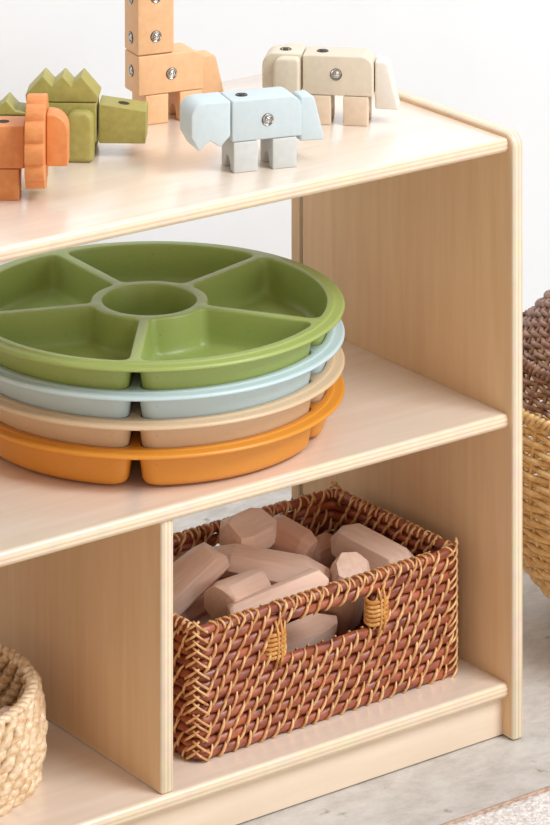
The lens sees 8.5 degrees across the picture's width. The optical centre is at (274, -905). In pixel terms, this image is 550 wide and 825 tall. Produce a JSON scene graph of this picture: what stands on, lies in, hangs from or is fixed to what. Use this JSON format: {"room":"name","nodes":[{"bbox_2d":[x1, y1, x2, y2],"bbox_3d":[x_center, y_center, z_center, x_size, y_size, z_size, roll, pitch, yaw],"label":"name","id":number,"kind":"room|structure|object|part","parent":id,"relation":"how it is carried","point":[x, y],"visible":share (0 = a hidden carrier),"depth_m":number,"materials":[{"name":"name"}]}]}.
{"room":"children's room","nodes":[
{"label":"children's room","id":0,"kind":"room"},
{"bbox_2d":[0,0,549,401],"bbox_3d":[-0.078,0.301,4.171,6.200,2.600,0.001,0,0,-36],"label":"wall","id":1,"kind":"structure","parent":0,"point":[489,60],"depth_m":4.29,"materials":[{"name":"white paint"}]},
{"bbox_2d":[173,415,549,824],"bbox_3d":[1.296,1.601,2.289,6.200,0.001,4.660,0,0,-36],"label":"floor","id":2,"kind":"structure","parent":0,"point":[473,778],"depth_m":3.51,"materials":[{"name":"concrete"}]},
{"bbox_2d":[0,74,521,824],"bbox_3d":[-0.197,1.305,3.491,0.824,0.590,0.362,0,0,-36],"label":"shelf","id":3,"kind":"object","parent":2,"relation":"on","point":[414,213],"visible":0.56,"depth_m":3.53,"materials":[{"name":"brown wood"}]},
{"bbox_2d":[0,642,47,816],"bbox_3d":[-0.343,1.505,3.391,0.276,0.087,0.276,0,0,-36],"label":"seagrass basket","id":4,"kind":"object","parent":3,"relation":"on","point":[24,726],"visible":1,"depth_m":3.35,"materials":[{"name":"wicker"}]},
{"bbox_2d":[0,706,12,714],"bbox_3d":[-0.256,1.511,3.380,0.067,0.053,0.042,0,0,-19],"label":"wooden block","id":5,"kind":"object","parent":4,"relation":"in","point":[5,708],"visible":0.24,"depth_m":3.39,"materials":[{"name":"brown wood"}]},
{"bbox_2d":[0,93,69,199],"bbox_3d":[-0.250,0.969,3.401,0.120,0.093,0.086,0,0,0],"label":"toy","id":6,"kind":"object","parent":3,"relation":"on","point":[37,140],"visible":1,"depth_m":3.38,"materials":[{"name":"orange wood"}]},
{"bbox_3d":[-0.247,1.001,3.401,0.024,0.029,0.036,0,0,0],"label":"leg","id":7,"kind":"part","parent":6,"relation":"part of","materials":[{"name":"orange wood"}]},
{"bbox_2d":[0,68,147,161],"bbox_3d":[-0.206,0.977,3.538,0.166,0.077,0.071,0,0,2],"label":"toy","id":8,"kind":"object","parent":3,"relation":"on","point":[113,119],"visible":0.63,"depth_m":3.52,"materials":[{"name":"green wood"}]},
{"bbox_3d":[-0.185,0.992,3.511,0.026,0.048,0.018,0,0,2],"label":"leg","id":9,"kind":"part","parent":8,"relation":"part of","materials":[{"name":"green wood"}]},
{"bbox_2d":[0,375,344,484],"bbox_3d":[-0.121,1.264,3.561,0.378,0.038,0.378,0,0,-12],"label":"tray","id":10,"kind":"object","parent":3,"relation":"on","point":[226,459],"visible":0.35,"depth_m":3.40,"materials":[{"name":"orange plastic"}]},
{"bbox_2d":[0,347,344,447],"bbox_3d":[-0.121,1.237,3.561,0.378,0.038,0.378,0,0,-12],"label":"tray","id":11,"kind":"object","parent":10,"relation":"on","point":[55,425],"visible":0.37,"depth_m":3.40,"materials":[{"name":"beige plastic"}]},
{"bbox_2d":[0,319,344,418],"bbox_3d":[-0.121,1.210,3.561,0.378,0.038,0.378,0,0,-12],"label":"tray","id":12,"kind":"object","parent":11,"relation":"on","point":[50,395],"visible":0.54,"depth_m":3.40,"materials":[{"name":"blue plastic"}]},
{"bbox_2d":[0,241,344,389],"bbox_3d":[-0.121,1.183,3.561,0.378,0.038,0.378,0,0,-12],"label":"tray","id":13,"kind":"object","parent":12,"relation":"on","point":[176,314],"visible":1,"depth_m":3.53,"materials":[{"name":"green plastic"}]},
{"bbox_2d":[125,0,222,124],"bbox_3d":[-0.108,0.919,3.658,0.118,0.193,0.037,0,0,-25],"label":"toy","id":14,"kind":"object","parent":3,"relation":"on","point":[160,72],"visible":0.92,"depth_m":3.64,"materials":[{"name":"orange wood"}]},
{"bbox_3d":[-0.124,1.001,3.652,0.024,0.029,0.036,0,0,-25],"label":"leg","id":15,"kind":"part","parent":14,"relation":"part of","materials":[{"name":"orange wood"}]},
{"bbox_3d":[-0.090,1.001,3.667,0.024,0.029,0.036,0,0,-25],"label":"leg","id":16,"kind":"part","parent":14,"relation":"part of","materials":[{"name":"orange wood"}]},
{"bbox_2d":[180,87,323,172],"bbox_3d":[-0.020,0.981,3.494,0.136,0.070,0.037,0,0,-20],"label":"toy","id":17,"kind":"object","parent":3,"relation":"on","point":[234,121],"visible":1,"depth_m":3.48,"materials":[{"name":"blue paint"}]},
{"bbox_3d":[-0.034,1.001,3.490,0.024,0.029,0.036,0,0,-20],"label":"leg","id":18,"kind":"part","parent":17,"relation":"part of","materials":[{"name":"grey paint"}]},
{"bbox_3d":[0.003,1.001,3.503,0.024,0.029,0.036,0,0,-20],"label":"leg","id":19,"kind":"part","parent":17,"relation":"part of","materials":[{"name":"grey paint"}]},
{"bbox_2d":[173,481,458,761],"bbox_3d":[-0.006,1.482,3.588,0.332,0.137,0.213,0,0,-38],"label":"rattan basket","id":20,"kind":"object","parent":3,"relation":"on","point":[237,684],"visible":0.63,"depth_m":3.52,"materials":[{"name":"wicker"}]},
{"bbox_2d":[173,550,188,561],"bbox_3d":[-0.096,1.448,3.641,0.041,0.028,0.028,0,0,-35],"label":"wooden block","id":21,"kind":"object","parent":20,"relation":"in","point":[184,552],"visible":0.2,"depth_m":3.63,"materials":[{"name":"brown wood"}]},
{"bbox_2d":[180,581,216,621],"bbox_3d":[-0.086,1.466,3.567,0.069,0.039,0.034,0,0,-35],"label":"wooden block","id":22,"kind":"object","parent":20,"relation":"in","point":[196,611],"visible":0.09,"depth_m":3.56,"materials":[{"name":"brown wood"}]},
{"bbox_2d":[173,542,229,615],"bbox_3d":[-0.092,1.436,3.558,0.087,0.061,0.047,0,0,-36],"label":"wooden block","id":23,"kind":"object","parent":20,"relation":"in","point":[200,567],"visible":0.52,"depth_m":3.55,"materials":[{"name":"brown wood"}]},
{"bbox_2d":[198,614,213,625],"bbox_3d":[-0.065,1.477,3.578,0.067,0.036,0.032,0,0,-27],"label":"wooden block","id":24,"kind":"object","parent":20,"relation":"in","point":[206,618],"visible":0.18,"depth_m":3.56,"materials":[{"name":"brown wood"}]},
{"bbox_2d":[204,568,270,619],"bbox_3d":[-0.033,1.446,3.545,0.067,0.039,0.041,0,0,-43],"label":"wooden block","id":25,"kind":"object","parent":20,"relation":"in","point":[224,592],"visible":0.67,"depth_m":3.53,"materials":[{"name":"brown wood"}]},
{"bbox_2d":[219,508,276,548],"bbox_3d":[-0.029,1.424,3.642,0.045,0.045,0.054,0,0,38],"label":"wooden block","id":26,"kind":"object","parent":20,"relation":"in","point":[255,527],"visible":0.94,"depth_m":3.63,"materials":[{"name":"brown wood"}]},
{"bbox_2d":[214,543,329,584],"bbox_3d":[-0.004,1.442,3.606,0.116,0.044,0.044,0,0,3],"label":"wooden block","id":27,"kind":"object","parent":20,"relation":"in","point":[278,566],"visible":0.52,"depth_m":3.59,"materials":[{"name":"brown wood"}]},
{"bbox_2d":[227,568,328,621],"bbox_3d":[0.004,1.440,3.522,0.105,0.049,0.034,0,0,-22],"label":"wooden block","id":28,"kind":"object","parent":20,"relation":"in","point":[310,578],"visible":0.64,"depth_m":3.52,"materials":[{"name":"brown wood"}]},
{"bbox_2d":[268,515,317,558],"bbox_3d":[0.015,1.437,3.658,0.058,0.046,0.041,0,0,33],"label":"wooden block","id":29,"kind":"object","parent":20,"relation":"in","point":[291,536],"visible":0.65,"depth_m":3.64,"materials":[{"name":"brown wood"}]},
{"bbox_2d":[286,613,337,651],"bbox_3d":[0.021,1.496,3.565,0.090,0.042,0.036,0,0,-31],"label":"wooden block","id":30,"kind":"object","parent":20,"relation":"in","point":[311,629],"visible":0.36,"depth_m":3.56,"materials":[{"name":"brown wood"}]},
{"bbox_2d":[312,532,334,567],"bbox_3d":[0.046,1.465,3.699,0.032,0.034,0.046,0,0,36],"label":"wooden block","id":31,"kind":"object","parent":20,"relation":"in","point":[323,555],"visible":0.38,"depth_m":3.69,"materials":[{"name":"brown wood"}]},
{"bbox_2d":[319,552,369,634],"bbox_3d":[0.068,1.468,3.609,0.040,0.091,0.078,0,0,-17],"label":"wooden block","id":32,"kind":"object","parent":20,"relation":"in","point":[347,564],"visible":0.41,"depth_m":3.59,"materials":[{"name":"brown wood"}]},
{"bbox_2d":[330,523,413,576],"bbox_3d":[0.098,1.451,3.652,0.047,0.044,0.103,0,0,-38],"label":"wooden block","id":33,"kind":"object","parent":20,"relation":"in","point":[379,550],"visible":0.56,"depth_m":3.65,"materials":[{"name":"brown wood"}]},
{"bbox_2d":[262,43,399,125],"bbox_3d":[0.056,0.981,3.650,0.135,0.070,0.061,0,0,8],"label":"toy","id":34,"kind":"object","parent":3,"relation":"on","point":[354,74],"visible":0.83,"depth_m":3.63,"materials":[{"name":"beige paint"}]},
{"bbox_3d":[0.045,1.001,3.651,0.024,0.029,0.036,0,0,8],"label":"leg","id":35,"kind":"part","parent":34,"relation":"part of","materials":[{"name":"beige wood"}]},
{"bbox_3d":[0.082,1.001,3.646,0.024,0.029,0.036,0,0,8],"label":"leg","id":36,"kind":"part","parent":34,"relation":"part of","materials":[{"name":"beige wood"}]},
{"bbox_3d":[0.135,1.305,3.723,0.013,0.590,0.345,0,0,-36],"label":"panel","id":37,"kind":"part","parent":3,"relation":"part of","materials":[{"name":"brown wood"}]},
{"bbox_2d":[440,786,549,824],"bbox_3d":[0.667,1.597,3.218,1.520,0.006,0.902,0,0,-36],"label":"rug","id":38,"kind":"object","parent":2,"relation":"on","point":[532,808],"visible":1,"depth_m":3.42,"materials":[{"name":"beige carpet"}]},
{"bbox_2d":[522,290,549,597],"bbox_3d":[0.420,1.414,3.850,0.411,0.368,0.411,0,0,-32],"label":"wicker basket","id":39,"kind":"object","parent":2,"relation":"on","point":[535,320],"visible":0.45,"depth_m":3.75,"materials":[{"name":"beige wicker"}]}
]}

